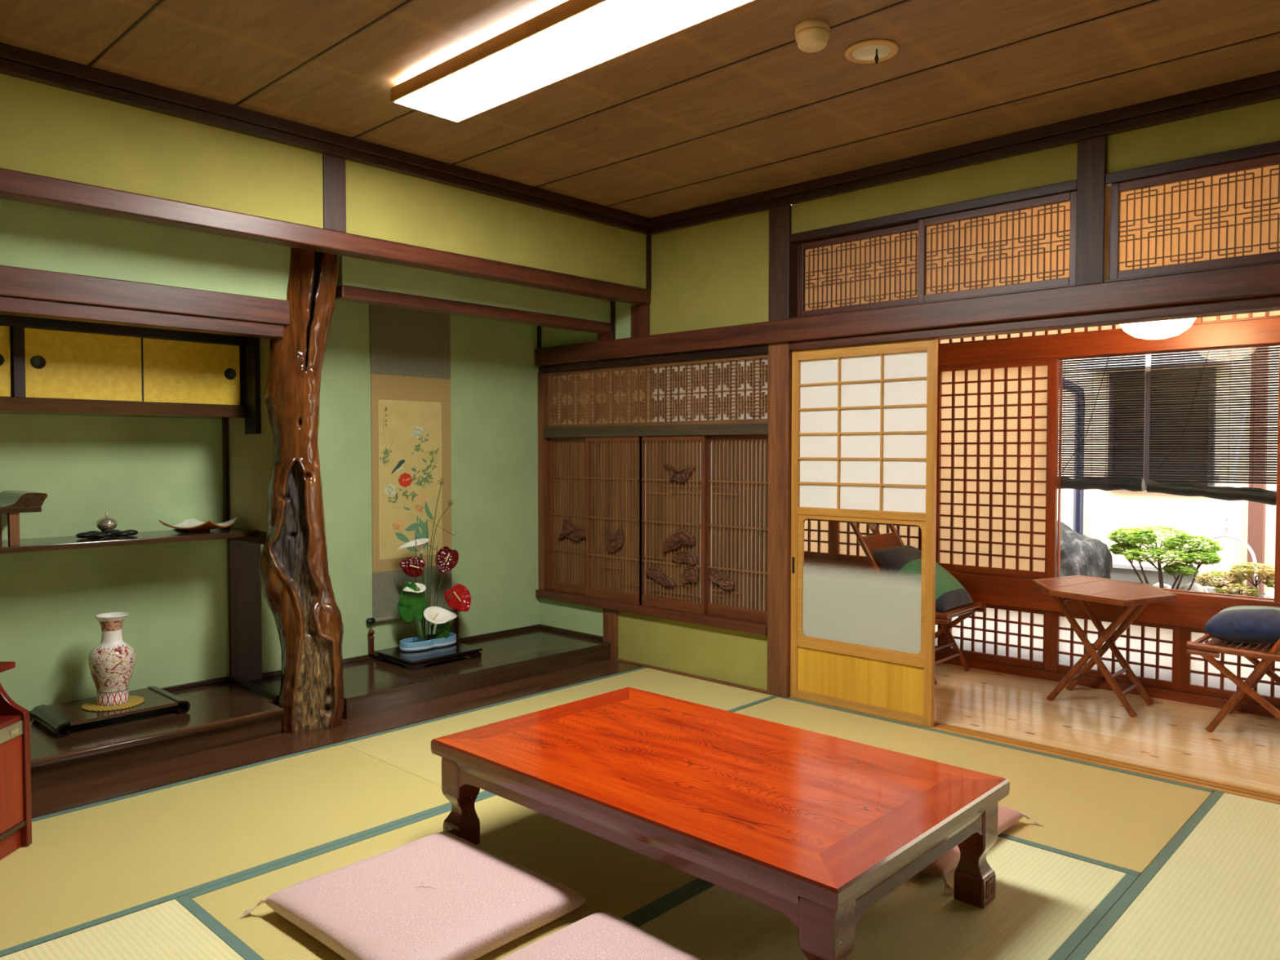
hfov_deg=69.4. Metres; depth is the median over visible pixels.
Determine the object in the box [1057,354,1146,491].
blind
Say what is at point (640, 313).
trim
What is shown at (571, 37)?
ceiling lamp
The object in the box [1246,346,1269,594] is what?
wooden post
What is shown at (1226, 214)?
transom panel
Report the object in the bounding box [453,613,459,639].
weight
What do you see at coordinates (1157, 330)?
lamp
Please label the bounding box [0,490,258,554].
shelf
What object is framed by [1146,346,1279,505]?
blind
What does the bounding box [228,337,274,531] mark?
wall alcove partition
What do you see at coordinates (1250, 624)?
chair pillow
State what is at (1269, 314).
window
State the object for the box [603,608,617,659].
trim
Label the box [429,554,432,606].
reed
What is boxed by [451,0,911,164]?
trim
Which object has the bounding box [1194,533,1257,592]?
garden hose
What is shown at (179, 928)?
mat
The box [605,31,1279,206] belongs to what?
trim
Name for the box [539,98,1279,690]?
wall
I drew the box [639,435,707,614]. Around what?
window
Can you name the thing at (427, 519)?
reed
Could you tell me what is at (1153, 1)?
trim
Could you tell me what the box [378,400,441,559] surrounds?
painting
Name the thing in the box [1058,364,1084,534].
drainpipe
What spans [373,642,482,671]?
stand
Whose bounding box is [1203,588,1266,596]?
floor
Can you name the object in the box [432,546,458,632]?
anthurium
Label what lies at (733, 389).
window
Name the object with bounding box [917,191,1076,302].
transom panel
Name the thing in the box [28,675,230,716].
trim
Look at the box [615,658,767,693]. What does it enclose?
trim
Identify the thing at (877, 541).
folding chair
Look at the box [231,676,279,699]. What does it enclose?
trim
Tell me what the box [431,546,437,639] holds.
reed
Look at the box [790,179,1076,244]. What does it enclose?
trim
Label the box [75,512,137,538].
incense burner
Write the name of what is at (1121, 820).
mat
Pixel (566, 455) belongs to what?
window
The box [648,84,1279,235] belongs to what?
trim
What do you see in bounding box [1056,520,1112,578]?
boulder
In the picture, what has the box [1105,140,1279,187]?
trim
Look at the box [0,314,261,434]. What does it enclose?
upper cabinet
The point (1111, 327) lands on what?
window
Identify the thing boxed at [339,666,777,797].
mat
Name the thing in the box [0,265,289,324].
trim
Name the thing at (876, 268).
window
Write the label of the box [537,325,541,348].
trim
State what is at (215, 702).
floor
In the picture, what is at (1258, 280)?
trim
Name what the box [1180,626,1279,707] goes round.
window
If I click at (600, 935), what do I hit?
floor cushion
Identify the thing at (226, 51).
ceiling
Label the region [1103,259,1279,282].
trim
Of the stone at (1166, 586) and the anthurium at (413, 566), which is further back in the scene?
the stone at (1166, 586)
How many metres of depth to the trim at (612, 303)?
5.35 m
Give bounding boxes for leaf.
[397,581,427,641]
[435,622,450,638]
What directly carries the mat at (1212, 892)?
on the floor
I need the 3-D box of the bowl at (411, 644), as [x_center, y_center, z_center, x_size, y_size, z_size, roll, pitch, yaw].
[-1.157,0.887,5.064,0.142,0.051,0.338,2,2,43]
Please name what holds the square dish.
on the shelf at (12, 503)
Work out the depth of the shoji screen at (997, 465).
5.10 m
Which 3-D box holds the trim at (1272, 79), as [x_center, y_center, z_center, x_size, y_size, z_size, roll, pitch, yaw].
[1.748,-1.367,3.520,4.700,0.045,0.050,2,2,43]
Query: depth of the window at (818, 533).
5.91 m
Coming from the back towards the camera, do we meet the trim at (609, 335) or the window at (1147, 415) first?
the window at (1147, 415)
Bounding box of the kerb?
[1110,561,1204,589]
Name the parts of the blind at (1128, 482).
pull cord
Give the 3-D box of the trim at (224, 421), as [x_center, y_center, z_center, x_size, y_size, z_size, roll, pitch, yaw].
[-1.972,-0.056,4.407,0.025,0.562,0.022,2,2,43]
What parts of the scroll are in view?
roller knob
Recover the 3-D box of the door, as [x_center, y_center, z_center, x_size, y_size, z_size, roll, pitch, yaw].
[1.023,0.228,4.311,0.740,1.708,0.031,2,2,43]
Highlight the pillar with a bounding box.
[258,247,344,733]
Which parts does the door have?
finger pull, rail, rail, board panel, rail, glazing frame, glass pane, rail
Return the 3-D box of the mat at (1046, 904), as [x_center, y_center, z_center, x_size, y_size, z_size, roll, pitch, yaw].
[0.453,1.175,2.260,0.881,0.052,1.913,2,2,43]
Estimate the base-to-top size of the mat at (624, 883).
0.052 m
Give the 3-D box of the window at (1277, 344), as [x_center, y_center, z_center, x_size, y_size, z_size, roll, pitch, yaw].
[2.581,-0.045,4.579,0.973,1.175,0.025,2,2,43]
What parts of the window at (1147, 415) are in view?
pane, frame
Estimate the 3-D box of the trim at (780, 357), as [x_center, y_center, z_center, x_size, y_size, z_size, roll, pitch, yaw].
[0.718,0.199,4.620,0.120,1.756,0.112,2,2,43]
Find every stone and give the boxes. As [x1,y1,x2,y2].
[1153,582,1171,589]
[1178,582,1204,591]
[1263,589,1274,598]
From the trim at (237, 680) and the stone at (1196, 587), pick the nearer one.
the trim at (237, 680)
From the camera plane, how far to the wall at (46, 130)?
3.58 m
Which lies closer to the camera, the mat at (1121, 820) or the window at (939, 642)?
the mat at (1121, 820)
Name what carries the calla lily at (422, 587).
in the bowl at (411, 644)
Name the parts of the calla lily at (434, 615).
stem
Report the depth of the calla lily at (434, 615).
5.01 m
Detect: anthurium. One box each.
[400,556,425,583]
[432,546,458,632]
[435,583,471,638]
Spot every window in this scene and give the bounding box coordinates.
[546,353,768,428]
[548,437,586,595]
[586,435,641,604]
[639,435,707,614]
[706,434,768,623]
[797,222,918,316]
[804,519,833,559]
[832,520,921,563]
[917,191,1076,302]
[934,622,943,653]
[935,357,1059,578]
[937,321,1194,345]
[943,604,1050,671]
[1049,611,1182,691]
[1057,343,1279,599]
[1080,349,1230,490]
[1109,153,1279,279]
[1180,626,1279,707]
[1194,310,1279,324]
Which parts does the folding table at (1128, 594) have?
panel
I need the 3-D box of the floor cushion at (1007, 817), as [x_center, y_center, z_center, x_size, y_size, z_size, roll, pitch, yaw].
[0.854,1.094,2.995,0.654,0.065,0.697,2,2,43]
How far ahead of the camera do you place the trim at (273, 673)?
5.45 m
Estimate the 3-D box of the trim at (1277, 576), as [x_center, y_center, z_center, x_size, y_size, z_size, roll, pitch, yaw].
[2.933,-0.033,4.204,0.055,1.175,0.070,2,2,43]
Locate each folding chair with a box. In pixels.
[848,521,986,684]
[1186,633,1279,732]
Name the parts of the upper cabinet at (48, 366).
finger pull, sliding door, finger pull, sliding door, sliding door, finger pull, hanging post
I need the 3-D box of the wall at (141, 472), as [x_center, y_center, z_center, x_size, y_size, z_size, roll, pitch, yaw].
[-2.246,-0.135,4.169,0.050,2.550,4.760,2,2,43]
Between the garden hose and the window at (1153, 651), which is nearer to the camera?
the window at (1153, 651)
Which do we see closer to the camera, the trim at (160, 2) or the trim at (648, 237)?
the trim at (160, 2)
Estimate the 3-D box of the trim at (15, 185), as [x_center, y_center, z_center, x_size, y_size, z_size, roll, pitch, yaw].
[-1.585,-0.970,3.479,0.102,0.077,4.700,2,2,43]
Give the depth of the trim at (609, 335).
5.38 m
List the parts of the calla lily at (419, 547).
stem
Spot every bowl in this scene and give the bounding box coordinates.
[173,516,237,527]
[400,632,456,651]
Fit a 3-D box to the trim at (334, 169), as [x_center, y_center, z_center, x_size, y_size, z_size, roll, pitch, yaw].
[-1.263,-1.168,3.788,0.058,0.300,0.098,2,2,43]
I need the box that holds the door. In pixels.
[790,337,937,727]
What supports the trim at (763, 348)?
attached to the wall at (715, 273)
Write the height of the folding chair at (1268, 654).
0.877 m
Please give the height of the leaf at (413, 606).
0.363 m
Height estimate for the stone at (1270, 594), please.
0.145 m
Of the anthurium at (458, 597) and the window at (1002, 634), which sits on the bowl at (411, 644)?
the anthurium at (458, 597)
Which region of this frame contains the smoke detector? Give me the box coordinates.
[795,19,830,53]
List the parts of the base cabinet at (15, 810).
door, moulding, catch plate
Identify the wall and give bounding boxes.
[0,73,646,288]
[0,198,610,323]
[0,299,539,711]
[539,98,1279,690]
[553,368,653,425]
[1057,346,1279,593]
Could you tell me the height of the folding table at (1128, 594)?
0.585 m
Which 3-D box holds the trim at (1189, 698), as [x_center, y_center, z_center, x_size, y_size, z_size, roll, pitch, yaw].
[2.269,1.044,4.877,5.700,0.050,0.070,2,2,43]
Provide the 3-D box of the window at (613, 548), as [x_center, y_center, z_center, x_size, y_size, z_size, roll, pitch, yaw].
[-0.155,0.227,5.404,0.465,0.960,0.047,2,2,43]
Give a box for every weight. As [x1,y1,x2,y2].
[368,624,374,654]
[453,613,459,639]
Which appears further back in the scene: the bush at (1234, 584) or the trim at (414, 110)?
the bush at (1234, 584)
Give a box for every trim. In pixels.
[0,42,650,226]
[0,58,652,235]
[0,168,650,305]
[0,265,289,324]
[0,295,284,338]
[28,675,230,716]
[30,707,284,768]
[87,0,164,66]
[222,418,230,527]
[227,538,262,681]
[229,526,266,544]
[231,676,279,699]
[233,0,413,106]
[262,623,540,678]
[322,153,346,232]
[335,284,611,333]
[352,109,417,138]
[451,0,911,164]
[534,0,1159,187]
[534,261,1279,366]
[535,589,767,635]
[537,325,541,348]
[537,372,549,590]
[538,344,768,373]
[540,624,603,640]
[543,422,768,437]
[597,332,613,341]
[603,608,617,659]
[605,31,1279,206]
[610,300,615,339]
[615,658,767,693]
[631,303,649,337]
[646,234,651,289]
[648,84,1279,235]
[650,70,1279,226]
[767,342,791,697]
[768,204,798,321]
[788,294,1279,351]
[789,284,1075,319]
[789,697,1279,804]
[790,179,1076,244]
[804,557,1279,628]
[934,653,1279,717]
[937,317,1279,365]
[1075,135,1111,285]
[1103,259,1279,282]
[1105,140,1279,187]
[1274,346,1279,602]
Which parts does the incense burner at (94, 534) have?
incense burner, lid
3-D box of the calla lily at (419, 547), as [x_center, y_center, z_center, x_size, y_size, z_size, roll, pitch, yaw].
[-1.218,0.611,4.993,0.122,0.583,0.168,2,2,43]
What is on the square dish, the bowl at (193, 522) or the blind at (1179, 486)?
the bowl at (193, 522)
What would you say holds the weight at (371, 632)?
hanging from the scroll
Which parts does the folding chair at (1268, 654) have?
seat rail, slatted seat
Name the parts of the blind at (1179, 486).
pull cord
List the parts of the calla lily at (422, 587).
stem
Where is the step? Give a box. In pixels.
[31,658,643,818]
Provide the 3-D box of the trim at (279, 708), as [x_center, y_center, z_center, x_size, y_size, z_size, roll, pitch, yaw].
[-2.463,1.024,2.993,0.031,0.031,2.700,2,2,43]
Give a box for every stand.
[31,685,190,737]
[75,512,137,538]
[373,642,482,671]
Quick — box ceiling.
[0,0,1279,217]
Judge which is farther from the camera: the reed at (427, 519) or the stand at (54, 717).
the reed at (427, 519)
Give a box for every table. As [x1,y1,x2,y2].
[431,686,1009,959]
[1031,575,1176,717]
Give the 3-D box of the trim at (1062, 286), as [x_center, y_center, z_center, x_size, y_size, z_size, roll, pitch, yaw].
[1.242,-0.772,4.088,1.330,0.014,0.085,2,2,43]
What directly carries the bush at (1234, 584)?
on the floor at (1210, 590)
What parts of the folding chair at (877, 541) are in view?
rail, panel, seat rail, slatted seat, seat rail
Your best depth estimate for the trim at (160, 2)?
2.82 m
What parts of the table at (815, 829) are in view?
leg, moulding, leg, moulding, leg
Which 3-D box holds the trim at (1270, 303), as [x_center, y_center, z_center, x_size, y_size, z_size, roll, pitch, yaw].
[2.130,-0.614,3.264,3.760,0.040,0.112,2,2,43]
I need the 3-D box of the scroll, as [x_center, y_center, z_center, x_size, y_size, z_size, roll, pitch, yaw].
[-1.260,-0.099,5.155,0.036,1.743,0.595,2,2,43]
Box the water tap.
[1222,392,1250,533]
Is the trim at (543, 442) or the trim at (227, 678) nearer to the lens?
the trim at (227, 678)
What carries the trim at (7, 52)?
attached to the wall at (46, 130)
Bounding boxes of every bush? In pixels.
[1106,524,1223,591]
[1194,561,1275,596]
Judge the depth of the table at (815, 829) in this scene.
2.47 m
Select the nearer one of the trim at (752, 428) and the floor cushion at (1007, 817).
the floor cushion at (1007, 817)
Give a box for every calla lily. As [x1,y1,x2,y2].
[396,537,429,640]
[403,582,426,641]
[423,606,457,639]
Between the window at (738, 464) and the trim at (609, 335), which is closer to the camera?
the window at (738, 464)
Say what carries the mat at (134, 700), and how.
on the stand at (54, 717)
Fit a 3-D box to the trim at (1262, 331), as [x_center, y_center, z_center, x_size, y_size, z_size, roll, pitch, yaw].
[2.265,-0.698,4.819,5.700,0.115,0.080,2,2,43]
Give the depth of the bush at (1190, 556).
5.42 m
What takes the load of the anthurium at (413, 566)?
on the bowl at (411, 644)
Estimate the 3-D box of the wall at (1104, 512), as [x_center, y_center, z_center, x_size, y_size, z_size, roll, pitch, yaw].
[4.535,-0.853,5.547,10.000,4.600,0.100,2,2,43]
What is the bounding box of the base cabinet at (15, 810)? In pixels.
[0,661,31,860]
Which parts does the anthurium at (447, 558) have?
stem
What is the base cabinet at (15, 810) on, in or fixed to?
on the mat at (84, 867)
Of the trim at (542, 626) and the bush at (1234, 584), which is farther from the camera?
the trim at (542, 626)
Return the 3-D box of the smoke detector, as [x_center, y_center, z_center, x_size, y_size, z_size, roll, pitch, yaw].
[0.521,-1.337,2.796,0.105,0.062,0.105,2,2,43]
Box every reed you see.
[400,581,425,635]
[415,537,435,641]
[426,519,453,640]
[427,478,444,639]
[428,499,453,639]
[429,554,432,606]
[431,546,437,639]
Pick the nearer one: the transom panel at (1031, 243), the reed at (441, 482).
the transom panel at (1031, 243)
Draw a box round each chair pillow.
[872,545,973,612]
[1203,605,1279,644]
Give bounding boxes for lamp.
[391,0,755,122]
[1120,317,1195,339]
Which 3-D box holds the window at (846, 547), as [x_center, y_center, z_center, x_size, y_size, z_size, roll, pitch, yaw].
[1.446,-0.078,5.611,0.610,1.177,0.030,2,2,43]
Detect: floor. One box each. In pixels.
[29,628,610,791]
[933,662,1279,795]
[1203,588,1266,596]
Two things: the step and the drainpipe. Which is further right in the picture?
the drainpipe
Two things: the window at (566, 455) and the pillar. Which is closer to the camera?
the pillar
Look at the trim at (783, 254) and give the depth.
4.53 m
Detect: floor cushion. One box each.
[240,831,586,959]
[500,911,702,959]
[920,804,1044,895]
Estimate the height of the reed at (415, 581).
0.359 m
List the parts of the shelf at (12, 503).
support post, support post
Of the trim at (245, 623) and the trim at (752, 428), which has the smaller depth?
the trim at (245, 623)
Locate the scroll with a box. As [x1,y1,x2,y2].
[365,304,458,625]
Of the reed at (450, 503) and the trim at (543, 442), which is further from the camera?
the trim at (543, 442)
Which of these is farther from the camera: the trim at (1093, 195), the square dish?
the square dish
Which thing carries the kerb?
on the floor at (1210, 590)
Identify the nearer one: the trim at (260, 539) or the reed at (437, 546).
the trim at (260, 539)
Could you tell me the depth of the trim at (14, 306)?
3.51 m
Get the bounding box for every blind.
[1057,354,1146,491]
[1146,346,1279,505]
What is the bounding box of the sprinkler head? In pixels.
[844,39,898,64]
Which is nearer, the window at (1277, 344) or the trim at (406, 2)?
the trim at (406, 2)
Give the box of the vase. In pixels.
[88,612,135,706]
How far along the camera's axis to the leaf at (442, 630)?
5.05 m
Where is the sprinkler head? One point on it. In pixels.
(870, 51)
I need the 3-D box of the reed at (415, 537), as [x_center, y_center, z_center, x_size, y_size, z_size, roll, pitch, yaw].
[-1.168,0.604,5.059,0.004,0.594,0.132,2,2,43]
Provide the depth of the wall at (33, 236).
3.67 m
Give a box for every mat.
[0,742,451,957]
[0,894,263,959]
[80,695,144,711]
[186,792,706,959]
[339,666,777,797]
[630,836,1137,959]
[733,696,1213,877]
[1066,790,1279,959]
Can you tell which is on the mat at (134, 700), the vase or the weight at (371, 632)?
the vase
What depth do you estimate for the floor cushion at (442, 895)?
2.36 m
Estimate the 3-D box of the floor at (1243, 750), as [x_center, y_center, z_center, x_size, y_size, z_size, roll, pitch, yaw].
[1.861,1.106,4.446,5.700,0.052,1.140,2,2,43]
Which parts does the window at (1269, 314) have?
frame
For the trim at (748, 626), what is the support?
attached to the wall at (715, 273)
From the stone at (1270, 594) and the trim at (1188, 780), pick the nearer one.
the trim at (1188, 780)
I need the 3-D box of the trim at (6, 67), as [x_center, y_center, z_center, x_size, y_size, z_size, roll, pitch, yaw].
[-1.555,-1.325,3.439,0.065,0.035,4.700,2,2,43]
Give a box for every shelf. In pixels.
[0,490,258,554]
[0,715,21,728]
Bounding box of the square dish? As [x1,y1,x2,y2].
[159,516,237,532]
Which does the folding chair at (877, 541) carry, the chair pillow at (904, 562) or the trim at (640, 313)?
the chair pillow at (904, 562)
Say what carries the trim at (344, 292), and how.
attached to the wall at (33, 236)
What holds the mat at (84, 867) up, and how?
on the floor

